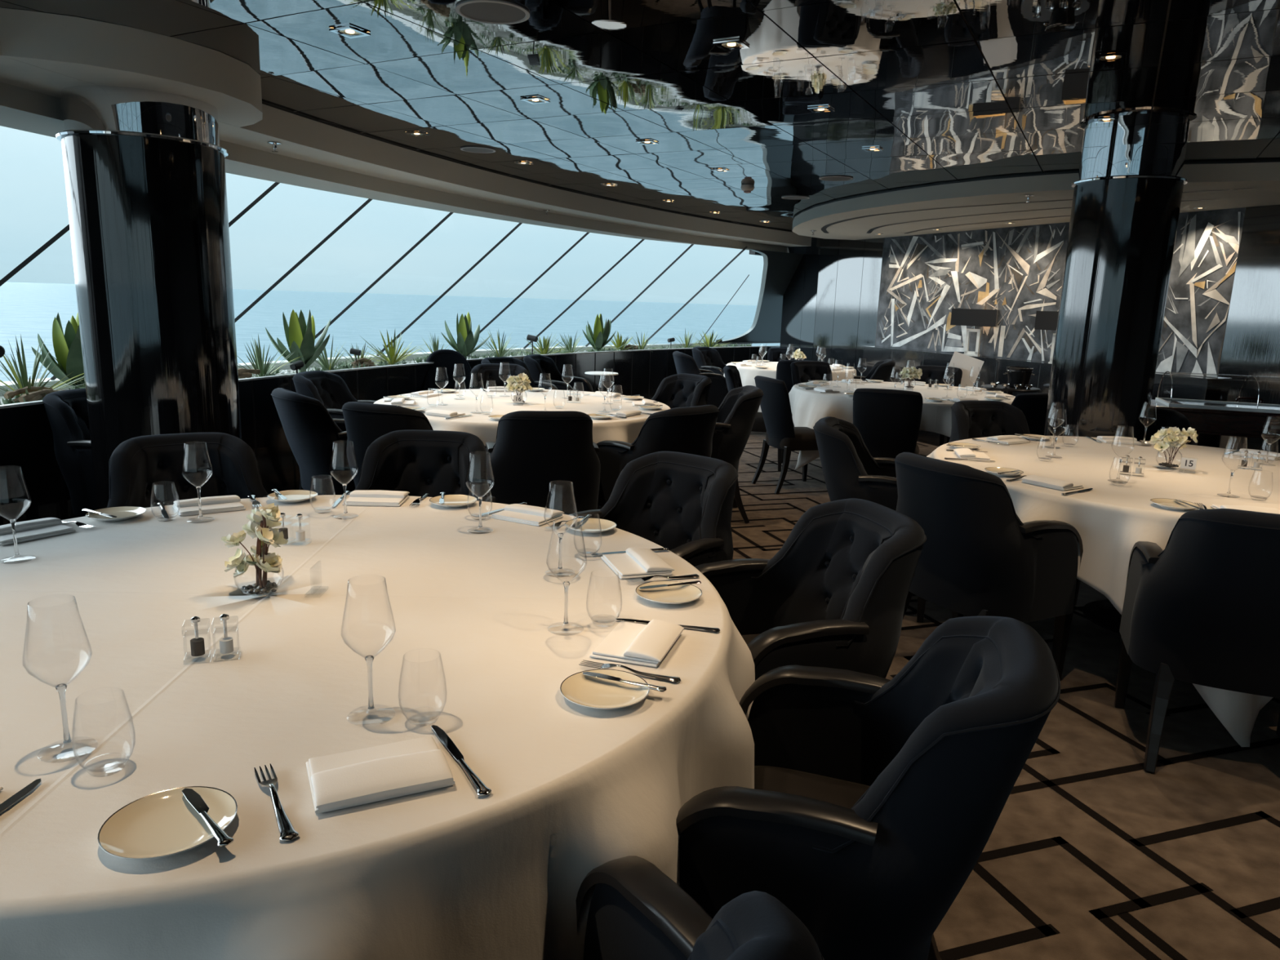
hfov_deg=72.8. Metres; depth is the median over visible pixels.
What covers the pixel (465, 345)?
agave
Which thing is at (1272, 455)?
folded napkin
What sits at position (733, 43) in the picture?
recessed light
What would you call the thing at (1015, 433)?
butter knife
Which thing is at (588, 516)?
butter knife
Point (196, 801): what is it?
butter knife
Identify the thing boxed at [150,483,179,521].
water tumbler
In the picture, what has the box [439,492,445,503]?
butter knife
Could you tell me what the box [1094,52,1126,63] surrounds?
recessed light
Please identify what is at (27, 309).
sea
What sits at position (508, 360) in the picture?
armchair
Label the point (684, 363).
armchair
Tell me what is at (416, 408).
bread plate
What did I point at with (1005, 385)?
sauce bowl
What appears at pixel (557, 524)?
fork
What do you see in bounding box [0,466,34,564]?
wine glass
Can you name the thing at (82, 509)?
butter knife
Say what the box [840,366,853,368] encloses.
bread plate
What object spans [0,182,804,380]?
window
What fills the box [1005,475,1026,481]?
fork
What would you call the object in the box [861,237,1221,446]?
wall
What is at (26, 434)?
wall
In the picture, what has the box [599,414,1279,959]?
floor
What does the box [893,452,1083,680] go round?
armchair
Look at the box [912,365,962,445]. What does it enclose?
dining chair
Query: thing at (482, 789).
table knife
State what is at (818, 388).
folded napkin
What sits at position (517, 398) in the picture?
number sign
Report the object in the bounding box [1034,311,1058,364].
table lamp
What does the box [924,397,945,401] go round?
bread plate
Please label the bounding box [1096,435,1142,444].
folded napkin
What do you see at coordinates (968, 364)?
menu board
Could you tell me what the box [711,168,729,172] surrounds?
recessed light
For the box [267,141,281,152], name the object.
sprinkler
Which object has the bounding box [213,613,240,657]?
salt mill
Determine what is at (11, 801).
table knife
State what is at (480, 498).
wine glass
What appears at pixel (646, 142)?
recessed light
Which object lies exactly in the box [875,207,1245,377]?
mural
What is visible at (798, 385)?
bread plate
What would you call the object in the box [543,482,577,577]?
wine glass
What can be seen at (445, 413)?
folded napkin
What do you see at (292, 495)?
bread plate
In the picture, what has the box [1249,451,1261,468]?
salt mill
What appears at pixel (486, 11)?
ceiling speaker
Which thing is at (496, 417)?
bread plate
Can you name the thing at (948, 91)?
ceiling
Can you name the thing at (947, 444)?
butter knife
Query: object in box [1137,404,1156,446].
wine glass
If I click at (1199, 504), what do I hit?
fork
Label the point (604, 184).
recessed light
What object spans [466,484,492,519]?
water tumbler
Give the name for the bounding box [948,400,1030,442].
armchair
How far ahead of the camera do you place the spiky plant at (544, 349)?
9.54 m
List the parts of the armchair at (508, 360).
armrest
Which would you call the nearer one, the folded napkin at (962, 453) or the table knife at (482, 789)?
the table knife at (482, 789)
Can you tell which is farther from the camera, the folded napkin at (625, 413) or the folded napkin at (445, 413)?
the folded napkin at (625, 413)
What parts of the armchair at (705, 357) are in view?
armrest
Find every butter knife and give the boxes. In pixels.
[81,508,116,517]
[181,788,233,846]
[271,488,287,499]
[383,396,408,397]
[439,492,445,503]
[571,514,591,528]
[582,671,666,692]
[639,580,701,589]
[946,444,978,446]
[996,470,1020,474]
[1014,433,1042,438]
[1174,499,1203,509]
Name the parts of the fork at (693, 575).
handle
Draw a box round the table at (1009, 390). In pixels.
[980,384,1039,395]
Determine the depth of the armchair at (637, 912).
1.12 m
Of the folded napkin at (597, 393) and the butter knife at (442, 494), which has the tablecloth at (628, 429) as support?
the folded napkin at (597, 393)
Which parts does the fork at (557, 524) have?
handle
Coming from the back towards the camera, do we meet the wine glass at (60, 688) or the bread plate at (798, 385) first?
the bread plate at (798, 385)
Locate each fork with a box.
[62,520,95,528]
[248,494,262,507]
[253,763,299,841]
[408,493,429,506]
[544,515,583,529]
[578,659,680,683]
[625,573,699,582]
[946,448,987,452]
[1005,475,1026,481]
[1137,439,1151,444]
[1194,502,1207,509]
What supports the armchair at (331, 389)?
on the floor
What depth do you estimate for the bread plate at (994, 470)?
3.86 m
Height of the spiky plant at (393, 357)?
0.332 m
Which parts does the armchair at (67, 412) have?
leg, armrest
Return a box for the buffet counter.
[1150,371,1279,439]
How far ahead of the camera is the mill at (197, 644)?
1.65 m
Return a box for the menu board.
[948,351,983,387]
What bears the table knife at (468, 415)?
on the tablecloth at (628, 429)
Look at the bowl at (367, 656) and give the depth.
1.43 m
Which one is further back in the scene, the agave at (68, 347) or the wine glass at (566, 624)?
the agave at (68, 347)
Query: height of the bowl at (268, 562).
0.088 m
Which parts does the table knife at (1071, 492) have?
handle, blade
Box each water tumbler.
[71,690,135,777]
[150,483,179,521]
[309,480,335,513]
[398,653,447,726]
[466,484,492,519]
[573,515,601,557]
[586,573,622,626]
[1248,479,1273,501]
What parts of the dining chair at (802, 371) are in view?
backrest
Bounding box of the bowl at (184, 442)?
[181,442,213,486]
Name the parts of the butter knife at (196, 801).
blade, handle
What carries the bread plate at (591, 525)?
on the tablecloth at (454, 872)
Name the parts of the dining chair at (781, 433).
leg, backrest, leg, seat, leg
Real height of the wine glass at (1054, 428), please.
0.240 m
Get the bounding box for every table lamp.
[950,308,998,355]
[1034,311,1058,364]
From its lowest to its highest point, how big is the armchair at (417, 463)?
0.905 m
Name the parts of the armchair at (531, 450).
armrest, armrest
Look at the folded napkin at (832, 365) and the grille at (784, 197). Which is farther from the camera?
the folded napkin at (832, 365)
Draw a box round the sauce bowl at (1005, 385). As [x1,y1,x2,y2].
[1001,383,1009,388]
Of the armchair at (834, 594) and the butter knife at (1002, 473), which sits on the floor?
the armchair at (834, 594)
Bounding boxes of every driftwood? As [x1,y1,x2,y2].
[4,386,64,402]
[237,368,260,378]
[351,357,378,368]
[622,343,638,350]
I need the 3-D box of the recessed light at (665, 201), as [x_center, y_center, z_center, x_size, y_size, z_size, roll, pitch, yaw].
[0.274,-2.672,8.321,0.104,0.006,0.104,8,13,27]
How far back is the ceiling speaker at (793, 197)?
7.74 m
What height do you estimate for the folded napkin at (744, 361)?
0.031 m
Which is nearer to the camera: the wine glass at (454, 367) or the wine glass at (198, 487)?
the wine glass at (198, 487)
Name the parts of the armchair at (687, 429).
armrest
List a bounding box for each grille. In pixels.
[462,147,493,152]
[783,196,808,199]
[821,177,850,180]
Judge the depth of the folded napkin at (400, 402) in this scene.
5.54 m
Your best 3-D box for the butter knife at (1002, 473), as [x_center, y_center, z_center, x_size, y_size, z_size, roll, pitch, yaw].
[1.610,-0.035,3.784,0.167,0.007,0.021,-7,14,-36]
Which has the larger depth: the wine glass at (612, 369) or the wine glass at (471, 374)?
the wine glass at (612, 369)
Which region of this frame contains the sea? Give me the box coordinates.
[0,281,780,382]
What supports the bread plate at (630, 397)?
on the tablecloth at (628, 429)
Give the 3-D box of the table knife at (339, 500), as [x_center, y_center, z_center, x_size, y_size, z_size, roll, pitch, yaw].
[-1.026,0.065,2.974,0.022,0.007,0.235,0,12,-7]
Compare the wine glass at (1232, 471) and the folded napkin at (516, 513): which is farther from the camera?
the wine glass at (1232, 471)
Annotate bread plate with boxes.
[84,506,146,521]
[97,786,237,859]
[266,489,317,502]
[387,395,411,399]
[405,407,426,411]
[429,494,477,507]
[435,388,457,392]
[488,414,504,420]
[528,387,544,391]
[560,668,649,709]
[564,517,616,533]
[587,413,612,418]
[622,395,644,399]
[635,580,702,604]
[638,404,662,409]
[755,366,768,368]
[798,385,817,388]
[817,380,828,382]
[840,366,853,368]
[843,392,853,396]
[866,379,884,382]
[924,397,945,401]
[933,383,951,386]
[947,442,980,448]
[984,390,1004,394]
[984,396,1005,400]
[984,466,1023,475]
[1020,434,1050,440]
[1150,497,1199,510]
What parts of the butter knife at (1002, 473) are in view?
handle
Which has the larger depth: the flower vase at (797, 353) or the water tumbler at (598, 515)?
the flower vase at (797, 353)
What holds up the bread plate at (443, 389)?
on the tablecloth at (628, 429)
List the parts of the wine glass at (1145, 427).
stem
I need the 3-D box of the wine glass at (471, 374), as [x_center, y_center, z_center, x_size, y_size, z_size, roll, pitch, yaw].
[-0.994,-0.528,5.278,0.087,0.240,0.087,-8,15,-38]
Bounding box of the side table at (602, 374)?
[584,371,618,391]
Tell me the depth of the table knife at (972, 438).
4.76 m
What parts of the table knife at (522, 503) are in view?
blade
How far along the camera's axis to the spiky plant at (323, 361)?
6.93 m
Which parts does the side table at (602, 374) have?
stem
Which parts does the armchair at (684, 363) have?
armrest, armrest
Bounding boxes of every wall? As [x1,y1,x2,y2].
[0,343,779,525]
[749,236,884,378]
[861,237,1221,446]
[1209,204,1279,453]
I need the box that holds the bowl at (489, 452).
[465,452,494,497]
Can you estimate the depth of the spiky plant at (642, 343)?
11.11 m
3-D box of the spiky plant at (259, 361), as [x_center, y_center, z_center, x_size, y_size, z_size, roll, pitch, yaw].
[-2.696,-0.875,6.152,0.626,0.326,0.760,2,12,0]
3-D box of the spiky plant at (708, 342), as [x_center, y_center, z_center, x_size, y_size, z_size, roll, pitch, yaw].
[1.007,-1.980,12.190,0.626,0.281,0.618,2,12,0]
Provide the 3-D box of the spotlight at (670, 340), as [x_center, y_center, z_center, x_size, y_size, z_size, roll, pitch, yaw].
[0.419,-1.834,11.730,0.100,0.182,0.054,-6,14,-34]
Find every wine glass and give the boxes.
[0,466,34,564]
[22,595,92,762]
[181,442,213,523]
[328,443,358,519]
[340,573,395,724]
[435,371,446,405]
[453,367,465,397]
[465,452,494,533]
[469,373,484,413]
[498,370,511,396]
[537,377,551,410]
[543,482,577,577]
[546,519,586,635]
[600,375,610,413]
[602,368,613,404]
[942,374,954,398]
[1044,405,1064,448]
[1045,410,1066,458]
[1107,425,1133,483]
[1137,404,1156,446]
[1217,437,1248,497]
[1260,418,1275,466]
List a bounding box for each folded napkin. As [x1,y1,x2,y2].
[0,517,75,546]
[172,495,245,515]
[306,736,454,813]
[342,489,409,506]
[390,398,415,405]
[409,390,441,396]
[424,408,466,417]
[487,386,512,391]
[489,503,564,525]
[589,391,620,397]
[590,619,684,666]
[600,547,674,578]
[607,408,641,417]
[631,399,655,405]
[735,362,751,366]
[742,360,759,363]
[804,381,826,386]
[813,386,839,392]
[829,364,845,367]
[830,367,843,370]
[841,378,866,382]
[903,381,925,385]
[947,397,977,401]
[953,448,991,460]
[958,386,986,391]
[986,393,1005,397]
[986,435,1030,444]
[1021,475,1084,490]
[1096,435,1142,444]
[1210,504,1279,514]
[1232,448,1279,460]
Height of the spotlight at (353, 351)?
0.197 m
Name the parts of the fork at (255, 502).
handle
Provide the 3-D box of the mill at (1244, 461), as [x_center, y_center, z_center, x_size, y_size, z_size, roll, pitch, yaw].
[2.905,-0.098,4.168,0.046,0.086,0.042,8,13,28]
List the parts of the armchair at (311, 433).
leg, armrest, armrest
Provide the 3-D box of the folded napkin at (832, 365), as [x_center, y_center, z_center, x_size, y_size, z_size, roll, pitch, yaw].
[2.355,-1.378,10.428,0.145,0.031,0.192,-2,12,-16]
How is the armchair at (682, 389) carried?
on the floor
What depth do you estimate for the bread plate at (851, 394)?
7.06 m
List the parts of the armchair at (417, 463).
armrest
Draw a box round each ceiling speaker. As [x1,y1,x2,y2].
[455,0,529,24]
[460,146,495,153]
[781,195,809,199]
[818,175,853,181]
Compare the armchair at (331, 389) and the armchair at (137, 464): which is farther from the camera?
the armchair at (331, 389)
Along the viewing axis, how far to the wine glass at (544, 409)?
5.43 m
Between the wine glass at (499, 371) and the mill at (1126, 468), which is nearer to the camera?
the mill at (1126, 468)
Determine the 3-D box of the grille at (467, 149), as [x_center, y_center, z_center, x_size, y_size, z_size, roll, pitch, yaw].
[-1.072,-2.183,5.745,0.202,0.002,0.202,2,12,0]
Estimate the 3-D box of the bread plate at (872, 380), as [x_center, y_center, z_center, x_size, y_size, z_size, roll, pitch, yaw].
[2.279,-0.957,8.412,0.161,0.017,0.161,-2,12,-20]
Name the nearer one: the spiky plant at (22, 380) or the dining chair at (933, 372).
the spiky plant at (22, 380)
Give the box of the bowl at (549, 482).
[543,482,577,532]
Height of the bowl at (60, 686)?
0.138 m
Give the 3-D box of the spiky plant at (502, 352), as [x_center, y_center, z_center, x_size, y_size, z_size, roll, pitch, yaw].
[-1.426,-1.431,9.068,0.742,0.315,0.600,2,12,0]
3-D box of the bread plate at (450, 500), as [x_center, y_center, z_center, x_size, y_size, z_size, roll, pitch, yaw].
[-0.636,0.075,2.958,0.161,0.017,0.161,1,12,-2]
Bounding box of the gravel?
[11,347,671,399]
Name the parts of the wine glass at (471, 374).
stem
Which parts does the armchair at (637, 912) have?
armrest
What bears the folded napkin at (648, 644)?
on the tablecloth at (454, 872)
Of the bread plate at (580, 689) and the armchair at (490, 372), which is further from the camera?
the armchair at (490, 372)
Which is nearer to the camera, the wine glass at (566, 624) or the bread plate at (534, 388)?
the wine glass at (566, 624)
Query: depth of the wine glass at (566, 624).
1.86 m
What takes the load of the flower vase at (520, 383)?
on the tablecloth at (628, 429)
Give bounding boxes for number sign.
[513,394,522,403]
[1180,457,1196,473]
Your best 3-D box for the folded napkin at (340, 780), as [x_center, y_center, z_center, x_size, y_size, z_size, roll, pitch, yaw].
[-0.384,0.422,1.278,0.192,0.031,0.145,-4,13,-25]
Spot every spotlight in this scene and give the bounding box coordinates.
[0,345,4,403]
[289,360,303,373]
[349,347,361,368]
[526,334,537,354]
[667,337,675,348]
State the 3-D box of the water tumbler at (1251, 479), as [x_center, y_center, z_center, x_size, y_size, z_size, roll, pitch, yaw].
[2.461,0.023,3.440,0.079,0.116,0.079,-4,13,-26]
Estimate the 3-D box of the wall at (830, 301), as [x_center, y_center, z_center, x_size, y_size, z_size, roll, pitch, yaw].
[2.270,-2.363,12.430,1.611,2.650,3.926,2,12,0]
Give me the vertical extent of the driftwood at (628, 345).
0.118 m
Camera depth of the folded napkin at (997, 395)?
7.22 m
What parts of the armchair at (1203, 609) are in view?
leg, armrest, leg, backrest, leg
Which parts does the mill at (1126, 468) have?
knob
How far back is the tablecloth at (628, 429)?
5.61 m
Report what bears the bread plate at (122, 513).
on the tablecloth at (454, 872)
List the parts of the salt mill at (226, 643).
knob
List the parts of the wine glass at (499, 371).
stem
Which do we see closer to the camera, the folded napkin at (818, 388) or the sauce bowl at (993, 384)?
the folded napkin at (818, 388)
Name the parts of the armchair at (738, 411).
armrest, leg, backrest, leg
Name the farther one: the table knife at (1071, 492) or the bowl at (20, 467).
the table knife at (1071, 492)
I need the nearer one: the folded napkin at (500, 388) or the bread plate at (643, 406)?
the bread plate at (643, 406)
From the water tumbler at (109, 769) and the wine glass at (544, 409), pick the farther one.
the wine glass at (544, 409)
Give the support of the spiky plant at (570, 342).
on the gravel
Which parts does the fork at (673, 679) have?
handle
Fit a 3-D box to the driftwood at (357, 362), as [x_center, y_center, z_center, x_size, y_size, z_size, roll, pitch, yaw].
[-2.284,-0.969,7.278,0.204,0.111,0.248,2,12,0]
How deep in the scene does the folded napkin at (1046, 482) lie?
3.57 m
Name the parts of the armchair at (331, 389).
armrest, armrest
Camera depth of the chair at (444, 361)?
7.80 m
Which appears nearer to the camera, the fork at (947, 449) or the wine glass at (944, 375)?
the fork at (947, 449)
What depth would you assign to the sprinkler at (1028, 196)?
6.21 m
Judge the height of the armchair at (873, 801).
0.905 m
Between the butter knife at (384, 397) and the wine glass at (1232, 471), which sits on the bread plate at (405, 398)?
the butter knife at (384, 397)
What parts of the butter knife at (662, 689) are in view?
blade, handle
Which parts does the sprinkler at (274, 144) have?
plate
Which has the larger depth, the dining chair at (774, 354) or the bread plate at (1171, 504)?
the dining chair at (774, 354)
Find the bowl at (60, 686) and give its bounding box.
[22,595,92,688]
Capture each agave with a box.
[31,311,85,389]
[265,309,330,372]
[440,311,497,359]
[582,313,625,351]
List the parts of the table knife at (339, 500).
blade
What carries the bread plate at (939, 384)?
on the tablecloth at (808, 406)
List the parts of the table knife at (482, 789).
blade, handle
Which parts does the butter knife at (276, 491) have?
handle, blade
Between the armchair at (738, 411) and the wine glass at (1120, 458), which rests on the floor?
the armchair at (738, 411)
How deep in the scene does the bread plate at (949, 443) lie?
4.55 m
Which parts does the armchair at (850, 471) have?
backrest, armrest, armrest, leg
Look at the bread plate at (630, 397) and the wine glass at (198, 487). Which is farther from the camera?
the bread plate at (630, 397)
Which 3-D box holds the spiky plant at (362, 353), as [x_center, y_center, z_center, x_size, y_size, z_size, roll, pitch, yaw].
[-2.379,-1.072,7.378,0.552,0.236,0.549,2,12,0]
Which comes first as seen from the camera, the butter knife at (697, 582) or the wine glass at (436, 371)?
the butter knife at (697, 582)
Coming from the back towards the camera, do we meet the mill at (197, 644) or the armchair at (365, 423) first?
the armchair at (365, 423)
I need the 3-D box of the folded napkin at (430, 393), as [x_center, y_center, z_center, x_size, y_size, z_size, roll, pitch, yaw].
[-1.509,-0.613,6.128,0.145,0.031,0.192,6,12,19]
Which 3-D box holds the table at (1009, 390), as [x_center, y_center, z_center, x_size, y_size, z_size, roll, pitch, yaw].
[3.397,-0.473,8.069,0.510,0.780,0.510,2,12,0]
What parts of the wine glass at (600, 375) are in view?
stem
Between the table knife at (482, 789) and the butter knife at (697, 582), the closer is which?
the table knife at (482, 789)
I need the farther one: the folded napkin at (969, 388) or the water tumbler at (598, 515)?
the folded napkin at (969, 388)
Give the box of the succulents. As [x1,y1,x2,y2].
[0,342,751,404]
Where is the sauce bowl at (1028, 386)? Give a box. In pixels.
[1025,384,1032,389]
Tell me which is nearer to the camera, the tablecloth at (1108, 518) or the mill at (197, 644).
the mill at (197, 644)
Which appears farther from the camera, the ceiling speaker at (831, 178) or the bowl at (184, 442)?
the ceiling speaker at (831, 178)
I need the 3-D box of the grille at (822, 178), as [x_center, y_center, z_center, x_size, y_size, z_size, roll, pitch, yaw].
[1.472,-2.263,6.519,0.220,0.002,0.220,2,12,0]
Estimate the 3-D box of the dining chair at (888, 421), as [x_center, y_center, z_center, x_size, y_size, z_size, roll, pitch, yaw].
[1.819,-0.243,6.428,0.482,0.904,0.625,6,12,20]
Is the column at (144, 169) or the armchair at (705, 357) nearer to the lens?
the column at (144, 169)
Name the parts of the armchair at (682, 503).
armrest, armrest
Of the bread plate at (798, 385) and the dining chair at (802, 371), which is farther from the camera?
the dining chair at (802, 371)
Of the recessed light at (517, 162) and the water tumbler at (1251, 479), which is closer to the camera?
the water tumbler at (1251, 479)
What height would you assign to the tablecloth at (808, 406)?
0.601 m
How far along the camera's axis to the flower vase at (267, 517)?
2.02 m
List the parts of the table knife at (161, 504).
handle, blade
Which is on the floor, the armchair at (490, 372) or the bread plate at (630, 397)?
the armchair at (490, 372)
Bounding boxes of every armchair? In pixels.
[42,387,97,518]
[106,432,268,507]
[271,387,355,495]
[292,370,376,418]
[341,401,433,488]
[346,430,495,502]
[470,363,531,389]
[480,356,558,390]
[484,410,600,515]
[523,354,593,391]
[568,451,738,566]
[575,855,824,959]
[596,404,719,509]
[650,373,711,408]
[672,351,728,407]
[675,616,1060,959]
[692,346,726,375]
[694,497,926,680]
[711,385,764,523]
[813,416,925,622]
[853,359,895,382]
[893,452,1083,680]
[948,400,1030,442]
[1114,508,1279,773]
[1145,407,1191,444]
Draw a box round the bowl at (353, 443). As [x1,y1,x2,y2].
[328,443,358,484]
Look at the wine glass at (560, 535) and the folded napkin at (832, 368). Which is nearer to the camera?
the wine glass at (560, 535)
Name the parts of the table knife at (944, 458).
handle, blade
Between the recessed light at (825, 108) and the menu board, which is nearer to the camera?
the recessed light at (825, 108)
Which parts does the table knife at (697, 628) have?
blade, handle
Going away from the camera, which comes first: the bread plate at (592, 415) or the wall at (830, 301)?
the bread plate at (592, 415)
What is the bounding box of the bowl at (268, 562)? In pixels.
[233,553,284,596]
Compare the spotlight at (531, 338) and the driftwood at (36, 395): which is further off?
the spotlight at (531, 338)
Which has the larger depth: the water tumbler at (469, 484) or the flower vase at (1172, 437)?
the flower vase at (1172, 437)
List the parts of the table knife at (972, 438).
handle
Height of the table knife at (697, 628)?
0.007 m
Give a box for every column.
[55,84,242,509]
[1043,143,1187,440]
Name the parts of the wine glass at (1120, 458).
stem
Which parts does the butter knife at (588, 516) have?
blade, handle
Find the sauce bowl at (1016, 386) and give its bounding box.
[1013,384,1022,389]
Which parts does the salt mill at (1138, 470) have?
knob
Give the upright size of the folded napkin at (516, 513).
0.031 m
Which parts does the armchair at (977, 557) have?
leg, leg, leg, armrest, leg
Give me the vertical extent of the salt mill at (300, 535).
0.086 m
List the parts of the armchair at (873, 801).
armrest, seat, armrest, leg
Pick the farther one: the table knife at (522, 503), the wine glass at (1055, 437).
the wine glass at (1055, 437)
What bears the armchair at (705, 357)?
on the floor
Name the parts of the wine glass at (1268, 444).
stem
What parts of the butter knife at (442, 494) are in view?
blade, handle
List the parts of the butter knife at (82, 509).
handle, blade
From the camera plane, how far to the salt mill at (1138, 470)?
3.88 m
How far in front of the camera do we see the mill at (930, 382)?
7.92 m
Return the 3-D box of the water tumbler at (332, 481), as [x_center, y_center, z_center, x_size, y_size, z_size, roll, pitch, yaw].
[-1.022,0.046,2.793,0.079,0.116,0.079,8,13,29]
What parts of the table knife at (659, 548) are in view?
blade, handle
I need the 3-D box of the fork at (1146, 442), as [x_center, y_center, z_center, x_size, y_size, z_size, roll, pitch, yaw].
[2.845,-0.215,4.906,0.025,0.016,0.201,4,12,10]
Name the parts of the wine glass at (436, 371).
stem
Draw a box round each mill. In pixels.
[186,616,205,656]
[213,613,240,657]
[278,512,293,539]
[289,513,306,546]
[566,389,573,402]
[573,390,581,402]
[927,378,933,388]
[1120,455,1133,475]
[1133,456,1146,473]
[1237,450,1252,468]
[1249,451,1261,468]
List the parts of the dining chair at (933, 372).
backrest, leg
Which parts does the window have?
frame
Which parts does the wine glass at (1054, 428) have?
stem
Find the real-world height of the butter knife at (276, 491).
0.007 m
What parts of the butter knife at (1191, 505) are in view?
handle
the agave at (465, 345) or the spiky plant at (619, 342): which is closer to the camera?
the agave at (465, 345)
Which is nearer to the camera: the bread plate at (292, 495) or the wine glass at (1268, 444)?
the bread plate at (292, 495)
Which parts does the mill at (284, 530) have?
knob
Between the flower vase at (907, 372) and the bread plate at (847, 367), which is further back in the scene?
the bread plate at (847, 367)
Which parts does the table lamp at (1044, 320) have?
lamp shade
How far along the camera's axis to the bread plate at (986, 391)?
7.63 m
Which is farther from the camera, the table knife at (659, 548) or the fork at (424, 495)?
the fork at (424, 495)
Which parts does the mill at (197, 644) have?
knob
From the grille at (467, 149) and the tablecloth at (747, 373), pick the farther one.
the tablecloth at (747, 373)
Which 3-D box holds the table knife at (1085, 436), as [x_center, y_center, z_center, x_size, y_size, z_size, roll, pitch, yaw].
[2.598,-0.233,4.968,0.022,0.007,0.235,3,12,8]
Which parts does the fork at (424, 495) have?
handle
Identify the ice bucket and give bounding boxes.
[1003,366,1035,388]
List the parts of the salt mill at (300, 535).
knob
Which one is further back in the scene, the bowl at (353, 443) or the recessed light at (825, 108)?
the recessed light at (825, 108)
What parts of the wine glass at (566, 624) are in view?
stem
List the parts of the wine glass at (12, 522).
stem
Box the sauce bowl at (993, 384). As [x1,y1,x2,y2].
[990,382,998,387]
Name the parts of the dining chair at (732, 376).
backrest, seat, leg, leg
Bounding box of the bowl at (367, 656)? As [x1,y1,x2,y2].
[340,573,395,657]
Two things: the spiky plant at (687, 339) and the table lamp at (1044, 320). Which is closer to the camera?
the table lamp at (1044, 320)
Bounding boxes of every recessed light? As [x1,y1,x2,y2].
[328,26,370,38]
[404,131,429,136]
[513,161,533,164]
[520,96,550,103]
[600,183,617,186]
[635,139,658,144]
[662,200,675,202]
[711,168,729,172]
[712,39,749,50]
[807,106,834,113]
[862,146,883,151]
[1093,115,1118,123]
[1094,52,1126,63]
[1193,207,1207,208]
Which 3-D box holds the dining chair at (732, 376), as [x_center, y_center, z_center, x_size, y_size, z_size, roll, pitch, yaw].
[1.052,-0.576,7.923,0.625,0.904,0.482,4,12,12]
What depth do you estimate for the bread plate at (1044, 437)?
4.93 m
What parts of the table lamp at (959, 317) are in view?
lamp shade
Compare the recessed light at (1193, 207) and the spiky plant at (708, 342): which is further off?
the spiky plant at (708, 342)
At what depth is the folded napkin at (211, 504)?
2.78 m
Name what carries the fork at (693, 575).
on the tablecloth at (454, 872)
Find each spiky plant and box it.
[0,334,84,399]
[40,355,84,388]
[237,334,304,377]
[310,337,359,370]
[328,342,388,364]
[353,330,429,364]
[406,331,453,358]
[471,329,533,356]
[521,332,572,354]
[551,332,595,353]
[602,330,635,350]
[626,328,661,350]
[671,328,701,347]
[694,330,732,347]
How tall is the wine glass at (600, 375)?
0.240 m
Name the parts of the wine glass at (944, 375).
stem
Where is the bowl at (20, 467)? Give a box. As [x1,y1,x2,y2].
[0,466,31,519]
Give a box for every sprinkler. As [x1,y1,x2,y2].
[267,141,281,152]
[1023,194,1034,202]
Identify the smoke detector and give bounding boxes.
[741,184,754,193]
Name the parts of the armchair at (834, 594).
armrest, seat, armrest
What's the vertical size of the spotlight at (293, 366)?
0.162 m
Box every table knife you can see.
[0,778,40,813]
[157,502,168,519]
[332,490,350,506]
[431,724,492,795]
[444,414,471,418]
[478,502,526,515]
[591,547,668,555]
[616,618,719,632]
[944,457,992,461]
[972,438,1009,445]
[1061,488,1093,495]
[1084,435,1101,442]
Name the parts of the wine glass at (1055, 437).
stem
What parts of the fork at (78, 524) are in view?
handle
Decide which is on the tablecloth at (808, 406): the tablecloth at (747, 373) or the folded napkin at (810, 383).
the folded napkin at (810, 383)
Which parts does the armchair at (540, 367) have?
armrest, armrest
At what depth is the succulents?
7.96 m
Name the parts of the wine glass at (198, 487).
stem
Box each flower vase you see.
[221,502,288,596]
[505,373,533,402]
[791,348,806,359]
[899,366,922,388]
[1148,426,1198,468]
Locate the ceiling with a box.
[0,0,1279,231]
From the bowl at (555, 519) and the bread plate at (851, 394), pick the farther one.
the bread plate at (851, 394)
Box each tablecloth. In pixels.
[0,494,755,959]
[373,388,670,445]
[723,361,856,412]
[788,380,1015,470]
[926,435,1279,746]
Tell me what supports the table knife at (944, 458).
on the tablecloth at (1108, 518)
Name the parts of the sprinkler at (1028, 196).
plate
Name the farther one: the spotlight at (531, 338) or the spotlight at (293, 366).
the spotlight at (531, 338)
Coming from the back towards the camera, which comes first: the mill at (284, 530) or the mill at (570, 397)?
the mill at (570, 397)
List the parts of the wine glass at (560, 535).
stem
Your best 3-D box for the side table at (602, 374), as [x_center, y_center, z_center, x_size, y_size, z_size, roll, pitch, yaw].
[-0.406,-0.755,9.016,0.350,0.715,0.350,2,12,0]
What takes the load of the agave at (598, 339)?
on the wall at (26, 434)
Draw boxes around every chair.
[423,349,471,391]
[723,364,783,471]
[751,375,817,494]
[767,347,804,361]
[776,360,808,392]
[790,360,832,426]
[853,388,923,458]
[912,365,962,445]
[1010,392,1048,435]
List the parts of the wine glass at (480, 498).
stem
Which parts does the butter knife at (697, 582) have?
blade, handle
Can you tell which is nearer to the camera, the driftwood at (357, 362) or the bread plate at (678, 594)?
the bread plate at (678, 594)
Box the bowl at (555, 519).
[546,519,586,581]

